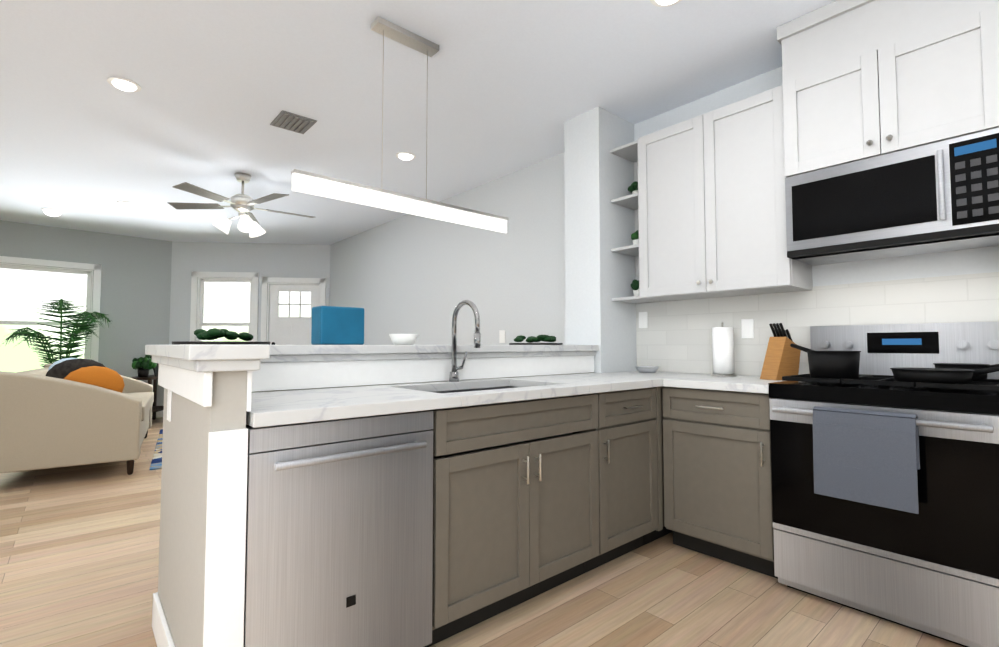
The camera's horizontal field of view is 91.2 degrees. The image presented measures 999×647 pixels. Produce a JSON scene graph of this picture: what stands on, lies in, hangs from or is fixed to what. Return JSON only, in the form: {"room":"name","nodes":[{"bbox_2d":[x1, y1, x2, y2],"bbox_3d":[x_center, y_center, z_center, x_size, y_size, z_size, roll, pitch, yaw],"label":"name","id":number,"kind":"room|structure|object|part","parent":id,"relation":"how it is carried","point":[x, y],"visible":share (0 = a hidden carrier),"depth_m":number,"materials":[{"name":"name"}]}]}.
{"room":"kitchen","nodes":[
{"label":"kitchen","id":0,"kind":"room"},
{"bbox_2d":[0,220,171,405],"bbox_3d":[-6.843,0.007,6.045,4.635,2.720,0.320,2,-3,-41],"label":"wall","id":1,"kind":"structure","parent":0,"point":[135,289],"depth_m":7.18,"materials":[{"name":"grey paint"}]},
{"bbox_2d":[0,256,101,361],"bbox_3d":[-6.171,0.013,6.628,1.211,1.750,0.197,2,-3,-41],"label":"window","id":2,"kind":"structure","parent":1,"relation":"in","point":[94,292],"depth_m":6.90,"materials":[{"name":"white wood"}]},
{"bbox_2d":[156,410,162,417],"bbox_3d":[-6.797,1.308,5.937,4.630,0.110,0.214,2,-3,-41],"label":"baseboard","id":3,"kind":"structure","parent":1,"relation":"attached to","point":[159,414],"depth_m":7.45,"materials":[{"name":"white wood"}]},
{"bbox_2d":[162,371,257,646],"bbox_3d":[-0.924,0.651,1.519,0.085,1.030,0.620,2,-3,-41],"label":"wall","id":4,"kind":"structure","parent":0,"point":[189,427],"depth_m":1.46,"materials":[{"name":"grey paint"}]},
{"bbox_2d":[158,364,212,406],"bbox_3d":[-1.042,0.184,1.597,0.020,0.090,0.900,2,-3,-41],"label":"trim","id":5,"kind":"structure","parent":4,"relation":"attached to","point":[194,386],"depth_m":1.36,"materials":[{"name":"white wood"}]},
{"bbox_2d":[149,344,280,371],"bbox_3d":[-0.888,0.099,1.492,0.190,0.070,0.595,2,-3,-41],"label":"countertop","id":6,"kind":"structure","parent":4,"relation":"on","point":[217,357],"depth_m":1.29,"materials":[{"name":"white stone"}]},
{"bbox_2d":[203,428,247,646],"bbox_3d":[-0.716,0.719,1.276,0.092,0.873,0.014,2,-3,-41],"label":"end panel","id":7,"kind":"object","parent":4,"relation":"attached to","point":[224,587],"depth_m":1.28,"materials":[{"name":"white wood"}]},
{"bbox_2d":[169,241,329,344],"bbox_3d":[-3.930,0.084,7.775,2.400,2.720,0.120,0,-3,-6],"label":"wall","id":8,"kind":"structure","parent":0,"point":[288,260],"depth_m":7.74,"materials":[{"name":"grey paint"}]},
{"bbox_2d":[190,271,258,341],"bbox_3d":[-4.314,0.028,7.702,1.040,1.675,0.150,0,-3,-6],"label":"window","id":9,"kind":"structure","parent":8,"relation":"in","point":[199,279],"depth_m":7.70,"materials":[{"name":"white wood"}]},
{"bbox_2d":[260,277,325,341],"bbox_3d":[-3.282,0.359,7.820,0.980,2.175,0.138,0,-3,-6],"label":"door frame","id":10,"kind":"structure","parent":8,"relation":"attached to","point":[267,282],"depth_m":7.77,"materials":[{"name":"white wood"}]},
{"bbox_2d":[269,285,318,344],"bbox_3d":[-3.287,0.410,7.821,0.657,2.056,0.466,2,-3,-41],"label":"entry door","id":11,"kind":"structure","parent":8,"relation":"in","point":[288,330],"depth_m":7.82,"materials":[{"name":"white wood"}]},
{"bbox_2d":[158,356,593,604],"bbox_3d":[-0.350,0.699,2.603,2.370,1.030,0.270,2,-3,-41],"label":"wall","id":12,"kind":"structure","parent":0,"point":[163,477],"depth_m":1.91,"materials":[{"name":"grey paint"}]},
{"bbox_2d":[152,592,174,646],"bbox_3d":[0.000,1.145,2.486,2.804,0.130,0.905,2,-3,-41],"label":"baseboard","id":13,"kind":"structure","parent":12,"relation":"attached to","point":[162,633],"depth_m":1.76,"materials":[{"name":"white wood"}]},
{"bbox_2d":[167,390,171,421],"bbox_3d":[-1.220,0.301,1.808,0.006,0.115,0.070,2,-3,-41],"label":"outlet","id":14,"kind":"object","parent":12,"relation":"attached to","point":[169,399],"visible":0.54,"depth_m":1.79,"materials":[{"name":"white plastic"}]},
{"bbox_2d":[145,345,598,361],"bbox_3d":[-0.382,0.149,2.617,2.430,0.070,0.394,2,-3,-41],"label":"countertop","id":15,"kind":"structure","parent":12,"relation":"on","point":[289,353],"depth_m":2.35,"materials":[{"name":"white stone"}]},
{"bbox_2d":[172,328,269,344],"bbox_3d":[-1.095,0.052,1.940,0.340,0.064,0.340,2,-3,-41],"label":"centerpiece","id":16,"kind":"object","parent":15,"relation":"on","point":[209,334],"visible":0.98,"depth_m":1.86,"materials":[{"name":"green plant"}]},
{"bbox_2d":[311,306,363,344],"bbox_3d":[-0.754,0.012,2.290,0.210,0.174,0.120,2,-3,-41],"label":"box","id":17,"kind":"object","parent":15,"relation":"on","point":[333,325],"visible":1,"depth_m":2.23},
{"bbox_2d":[389,334,417,344],"bbox_3d":[-0.488,0.081,2.491,0.150,0.054,0.148,2,-3,-41],"label":"bowl","id":18,"kind":"object","parent":15,"relation":"on","point":[403,339],"visible":1,"depth_m":2.44,"materials":[{"name":"white ceramic"}]},
{"bbox_2d":[509,335,562,344],"bbox_3d":[0.231,0.104,3.112,0.340,0.064,0.340,2,-3,-41],"label":"centerpiece","id":19,"kind":"object","parent":15,"relation":"on","point":[538,338],"visible":1,"depth_m":3.04,"materials":[{"name":"green plant"}]},
{"bbox_2d":[246,356,593,410],"bbox_3d":[-0.031,0.227,2.311,2.274,0.111,0.620,2,-3,-41],"label":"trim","id":20,"kind":"structure","parent":12,"relation":"attached to","point":[272,376],"depth_m":2.30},
{"bbox_2d":[0,0,835,244],"bbox_3d":[-2.820,-1.542,2.967,7.200,0.100,12.500,2,-3,-41],"label":"ceiling","id":21,"kind":"structure","parent":0,"point":[499,89],"depth_m":3.13,"materials":[{"name":"white paint"}]},
{"bbox_2d":[41,208,63,216],"bbox_3d":[-5.386,-1.355,5.899,0.200,0.128,0.200,2,-3,-41],"label":"recessed light","id":22,"kind":"object","parent":21,"relation":"in","point":[52,212],"visible":0.75,"depth_m":5.85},
{"bbox_2d":[107,77,140,91],"bbox_3d":[-2.332,-1.482,3.042,0.170,0.052,0.170,2,-3,-41],"label":"recessed light","id":23,"kind":"object","parent":21,"relation":"in","point":[123,84],"visible":1,"depth_m":3.01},
{"bbox_2d":[167,173,313,237],"bbox_3d":[-2.416,-1.127,4.676,1.258,0.574,1.296,2,-3,-41],"label":"ceiling fan","id":24,"kind":"object","parent":21,"relation":"hanging from","point":[242,203],"visible":1,"depth_m":4.58,"materials":[{"name":"silver metal"}]},
{"bbox_2d":[270,110,316,133],"bbox_3d":[-1.500,-1.457,3.563,0.240,0.016,0.280,2,-3,-41],"label":"ceiling vent","id":25,"kind":"object","parent":21,"relation":"in","point":[286,120],"visible":0.98,"depth_m":3.53,"materials":[{"name":"white metal"}]},
{"bbox_2d":[291,146,508,232],"bbox_3d":[-0.449,-0.743,2.562,1.260,0.376,0.080,2,-3,-41],"label":"linear pendant light","id":26,"kind":"object","parent":21,"relation":"hanging from","point":[324,186],"depth_m":2.47,"materials":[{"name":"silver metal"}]},
{"bbox_2d":[371,16,438,71],"bbox_3d":[-0.503,-1.404,2.544,0.390,0.212,0.080,2,-3,-41],"label":"ceiling canopy","id":27,"kind":"object","parent":21,"relation":"hanging from","point":[388,29],"depth_m":2.53,"materials":[{"name":"silver metal"}]},
{"bbox_2d":[396,152,415,159],"bbox_3d":[-0.802,-1.431,4.192,0.170,0.052,0.170,2,-3,-41],"label":"recessed light","id":28,"kind":"object","parent":21,"relation":"in","point":[405,156],"visible":1,"depth_m":4.16,"materials":[{"name":"white"}]},
{"bbox_2d":[650,0,681,6],"bbox_3d":[0.780,-1.517,2.257,0.170,0.052,0.170,2,-3,-41],"label":"recessed light","id":29,"kind":"object","parent":21,"relation":"in","point":[662,3],"visible":1,"depth_m":2.30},
{"bbox_2d":[0,417,962,646],"bbox_3d":[-2.820,1.276,2.841,7.200,0.100,12.500,2,-3,-41],"label":"floor","id":30,"kind":"structure","parent":0,"point":[79,555],"depth_m":2.16,"materials":[{"name":"brown wood"}]},
{"bbox_2d":[5,299,111,366],"bbox_3d":[-5.642,0.533,6.274,1.102,1.689,1.220,2,-3,-41],"label":"palm plant","id":31,"kind":"object","parent":30,"relation":"on","point":[82,317],"visible":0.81,"depth_m":6.16,"materials":[{"name":"green plant"}]},
{"bbox_2d":[0,364,153,474],"bbox_3d":[-3.998,0.862,4.764,0.970,0.897,2.050,2,-3,-33],"label":"sofa","id":32,"kind":"object","parent":30,"relation":"on","point":[46,422],"visible":0.92,"depth_m":3.91,"materials":[{"name":"fabric"}]},
{"bbox_2d":[48,358,77,370],"bbox_3d":[-3.850,0.434,4.396,0.312,0.256,0.111,2,-3,-41],"label":"pillow","id":33,"kind":"object","parent":32,"relation":"on","point":[57,362],"visible":0.19,"depth_m":4.34,"materials":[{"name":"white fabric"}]},
{"bbox_2d":[46,358,104,378],"bbox_3d":[-3.691,0.489,4.294,0.449,0.368,0.159,2,-3,-41],"label":"patterned pillow","id":34,"kind":"object","parent":32,"relation":"on","point":[63,369],"visible":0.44,"depth_m":4.22,"materials":[{"name":"grey fabric"}]},
{"bbox_2d":[64,366,124,392],"bbox_3d":[-3.501,0.541,4.218,0.429,0.352,0.152,2,-3,-41],"label":"pillow","id":35,"kind":"object","parent":32,"relation":"on","point":[106,378],"visible":0.5,"depth_m":4.20,"materials":[{"name":"orange fabric"}]},
{"bbox_2d":[130,375,163,419],"bbox_3d":[-4.926,1.078,6.942,0.380,0.660,0.760,0,-3,-6],"label":"side table","id":36,"kind":"object","parent":30,"relation":"on","point":[154,378],"visible":0.23,"depth_m":7.08,"materials":[{"name":"brown wood"}]},
{"bbox_2d":[132,355,156,376],"bbox_3d":[-4.896,0.575,6.748,0.279,0.324,0.347,2,-3,-41],"label":"potted plant","id":37,"kind":"object","parent":36,"relation":"on","point":[144,365],"visible":0.96,"depth_m":6.68,"materials":[{"name":"green plant"}]},
{"bbox_2d":[150,355,157,375],"bbox_3d":[-4.995,0.606,7.147,0.100,0.300,0.220,0,-3,-6],"label":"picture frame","id":38,"kind":"object","parent":36,"relation":"on","point":[155,369],"visible":0.21,"depth_m":7.05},
{"bbox_2d":[149,429,162,469],"bbox_3d":[-3.055,1.349,5.744,1.600,0.012,2.400,2,-3,-33],"label":"rug","id":39,"kind":"object","parent":30,"relation":"on","point":[156,462],"visible":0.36,"depth_m":4.83,"materials":[{"name":"fabric"}]},
{"bbox_2d":[243,410,432,646],"bbox_3d":[-0.641,0.737,1.720,0.594,0.867,0.661,2,-3,-41],"label":"dishwasher","id":40,"kind":"object","parent":30,"relation":"on","point":[339,532],"visible":0.85,"depth_m":1.49,"materials":[{"name":"silver metal"}]},
{"bbox_2d":[427,394,598,646],"bbox_3d":[-0.068,0.765,2.232,0.920,0.865,0.651,2,-3,-41],"label":"base cabinet","id":41,"kind":"object","parent":30,"relation":"on","point":[515,525],"visible":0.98,"depth_m":1.96,"materials":[{"name":"grey wood"}]},
{"bbox_2d":[572,387,657,572],"bbox_3d":[0.472,0.782,2.699,0.500,0.873,0.651,2,-3,-41],"label":"base cabinet","id":42,"kind":"object","parent":30,"relation":"on","point":[627,459],"visible":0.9,"depth_m":2.47,"materials":[{"name":"grey wood"}]},
{"bbox_2d":[644,386,672,544],"bbox_3d":[0.904,0.800,3.093,0.662,0.873,0.618,2,-3,-41],"label":"base cabinet","id":43,"kind":"object","parent":30,"relation":"on","point":[661,531],"visible":0.19,"depth_m":2.67,"materials":[{"name":"grey wood"}]},
{"bbox_2d":[246,371,697,427],"bbox_3d":[0.147,0.311,2.434,2.684,0.040,0.635,2,-3,-41],"label":"countertop","id":44,"kind":"structure","parent":43,"relation":"on","point":[273,408],"depth_m":1.86,"materials":[{"name":"white stone"}]},
{"bbox_2d":[449,300,480,381],"bbox_3d":[-0.154,0.088,2.429,0.097,0.406,0.233,2,-3,-41],"label":"gooseneck faucet","id":45,"kind":"object","parent":44,"relation":"on","point":[454,375],"visible":0.98,"depth_m":2.46,"materials":[{"name":"silver metal"}]},
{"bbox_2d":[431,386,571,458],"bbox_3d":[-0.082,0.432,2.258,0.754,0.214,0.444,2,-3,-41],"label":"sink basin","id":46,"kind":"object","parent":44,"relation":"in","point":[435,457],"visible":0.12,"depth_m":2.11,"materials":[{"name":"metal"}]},
{"bbox_2d":[635,366,658,372],"bbox_3d":[0.988,0.309,3.282,0.160,0.040,0.160,2,-3,-41],"label":"dish","id":47,"kind":"object","parent":44,"relation":"on","point":[646,369],"visible":1,"depth_m":3.23,"materials":[{"name":"white ceramic"}]},
{"bbox_2d":[666,374,783,393],"bbox_3d":[1.312,0.321,2.652,0.636,0.040,0.510,2,-3,-41],"label":"countertop","id":48,"kind":"structure","parent":43,"relation":"on","point":[753,384],"depth_m":2.51,"materials":[{"name":"white stone"}]},
{"bbox_2d":[711,322,735,376],"bbox_3d":[1.338,0.153,2.930,0.140,0.320,0.140,2,-3,-41],"label":"paper towel roll","id":49,"kind":"object","parent":48,"relation":"on","point":[723,350],"visible":1,"depth_m":2.88,"materials":[{"name":"white paper"}]},
{"bbox_2d":[760,323,800,379],"bbox_3d":[1.509,0.149,2.633,0.189,0.301,0.100,1,-3,-21],"label":"knife block","id":50,"kind":"object","parent":48,"relation":"on","point":[782,357],"visible":1,"depth_m":2.60,"materials":[{"name":"brown wood"}]},
{"bbox_2d":[662,386,777,578],"bbox_3d":[1.294,0.780,2.651,0.651,0.873,0.554,2,-3,-41],"label":"base cabinet","id":51,"kind":"object","parent":30,"relation":"on","point":[717,475],"visible":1,"depth_m":2.45,"materials":[{"name":"grey wood"}]},
{"bbox_2d":[768,321,998,646],"bbox_3d":[1.699,0.593,2.125,0.716,1.200,0.768,2,-3,-41],"label":"range","id":52,"kind":"object","parent":30,"relation":"on","point":[931,568],"visible":0.88,"depth_m":1.92,"materials":[{"name":"silver metal"}]},
{"bbox_2d":[790,344,860,377],"bbox_3d":[1.508,0.170,2.303,0.266,0.153,0.330,2,-3,-41],"label":"pot","id":53,"kind":"object","parent":52,"relation":"on","point":[833,364],"visible":1,"depth_m":2.16,"materials":[{"name":"metal"}]},
{"bbox_2d":[813,406,919,513],"bbox_3d":[1.425,0.517,1.916,0.064,0.353,0.330,2,-3,-41],"label":"towel","id":54,"kind":"object","parent":52,"relation":"hanging from","point":[867,457],"visible":0.92,"depth_m":1.88,"materials":[{"name":"grey fabric"}]},
{"bbox_2d":[890,366,998,382],"bbox_3d":[1.787,0.188,1.921,0.262,0.083,0.400,2,-3,-41],"label":"skillet","id":55,"kind":"object","parent":52,"relation":"on","point":[937,375],"visible":1,"depth_m":1.89,"materials":[{"name":"metal"}]},
{"bbox_2d":[933,363,998,379],"bbox_3d":[2.044,0.187,2.050,0.178,0.098,0.343,2,-3,-41],"label":"pan","id":56,"kind":"object","parent":52,"relation":"on","point":[964,366],"visible":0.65,"depth_m":2.04,"materials":[{"name":"metal"}]},
{"bbox_2d":[564,106,636,372],"bbox_3d":[0.731,-0.105,3.521,0.420,2.720,0.310,2,-3,-41],"label":"wall","id":57,"kind":"structure","parent":0,"point":[599,226],"depth_m":3.40,"materials":[{"name":"grey paint"}]},
{"bbox_2d":[610,140,661,302],"bbox_3d":[0.955,-0.677,3.378,0.298,1.050,0.233,2,-3,-41],"label":"corner shelf unit","id":58,"kind":"object","parent":57,"relation":"attached to","point":[629,151],"depth_m":3.36,"materials":[{"name":"white wood"}]},
{"bbox_3d":[0.957,-0.918,3.394,0.121,0.128,0.106,2,-3,-41],"label":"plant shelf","id":59,"kind":"part","parent":58,"relation":"part of","materials":[{"name":"green plant"}]},
{"bbox_3d":[0.950,-0.238,3.357,0.095,0.127,0.125,2,-3,-41],"label":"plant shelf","id":60,"kind":"part","parent":58,"relation":"part of","materials":[{"name":"green plant"}]},
{"bbox_3d":[0.959,-0.578,3.378,0.080,0.127,0.133,2,-3,-41],"label":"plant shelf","id":61,"kind":"part","parent":58,"relation":"part of","materials":[{"name":"green plant"}]},
{"bbox_2d":[329,66,998,375],"bbox_3d":[0.458,-0.073,4.250,0.120,2.720,9.850,2,-3,-41],"label":"wall","id":62,"kind":"structure","parent":0,"point":[421,277],"depth_m":4.75,"materials":[{"name":"grey paint"}]},
{"bbox_2d":[499,330,504,342],"bbox_3d":[0.027,0.125,4.642,0.006,0.120,0.080,2,-3,-41],"label":"light switch","id":63,"kind":"object","parent":62,"relation":"attached to","point":[501,336],"visible":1,"depth_m":4.64,"materials":[{"name":"white plastic"}]},
{"bbox_2d":[639,312,647,327],"bbox_3d":[1.022,-0.025,3.485,0.006,0.115,0.070,2,-3,-41],"label":"outlet","id":64,"kind":"object","parent":62,"relation":"attached to","point":[643,323],"depth_m":3.48,"materials":[{"name":"white plastic"}]},
{"bbox_2d":[638,85,812,300],"bbox_3d":[1.300,-0.697,2.933,0.359,1.050,0.883,2,-3,-41],"label":"upper cabinet","id":65,"kind":"object","parent":62,"relation":"attached to","point":[712,205],"visible":1,"depth_m":2.79,"materials":[{"name":"white wood"}]},
{"bbox_2d":[741,319,753,337],"bbox_3d":[1.489,0.031,2.942,0.006,0.115,0.070,2,-3,-41],"label":"outlet","id":66,"kind":"object","parent":62,"relation":"attached to","point":[747,328],"depth_m":2.94,"materials":[{"name":"white plastic"}]},
{"bbox_2d":[636,272,998,375],"bbox_3d":[2.048,0.033,2.306,0.008,0.504,3.239,2,-3,-41],"label":"backsplash","id":67,"kind":"structure","parent":62,"relation":"attached to","point":[675,336],"depth_m":2.75,"materials":[{"name":"white tile"}]},
{"bbox_2d":[776,0,998,177],"bbox_3d":[1.822,-1.129,2.298,0.424,0.779,0.811,2,-3,-41],"label":"upper cabinet","id":68,"kind":"object","parent":62,"relation":"attached to","point":[864,79],"visible":1,"depth_m":2.17,"materials":[{"name":"white wood"}]},
{"bbox_2d":[785,128,998,265],"bbox_3d":[1.819,-0.537,2.269,0.433,0.400,0.775,2,-3,-41],"label":"microwave","id":69,"kind":"object","parent":68,"relation":"attached to","point":[942,196],"visible":1,"depth_m":2.12,"materials":[{"name":"silver metal"}]},
{"label":"outside","id":70,"kind":"structure","parent":0,"visible":0},
{"bbox_2d":[0,268,310,372],"bbox_3d":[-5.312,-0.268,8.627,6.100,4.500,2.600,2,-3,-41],"label":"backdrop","id":71,"kind":"structure","parent":70,"point":[22,292],"depth_m":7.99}
]}

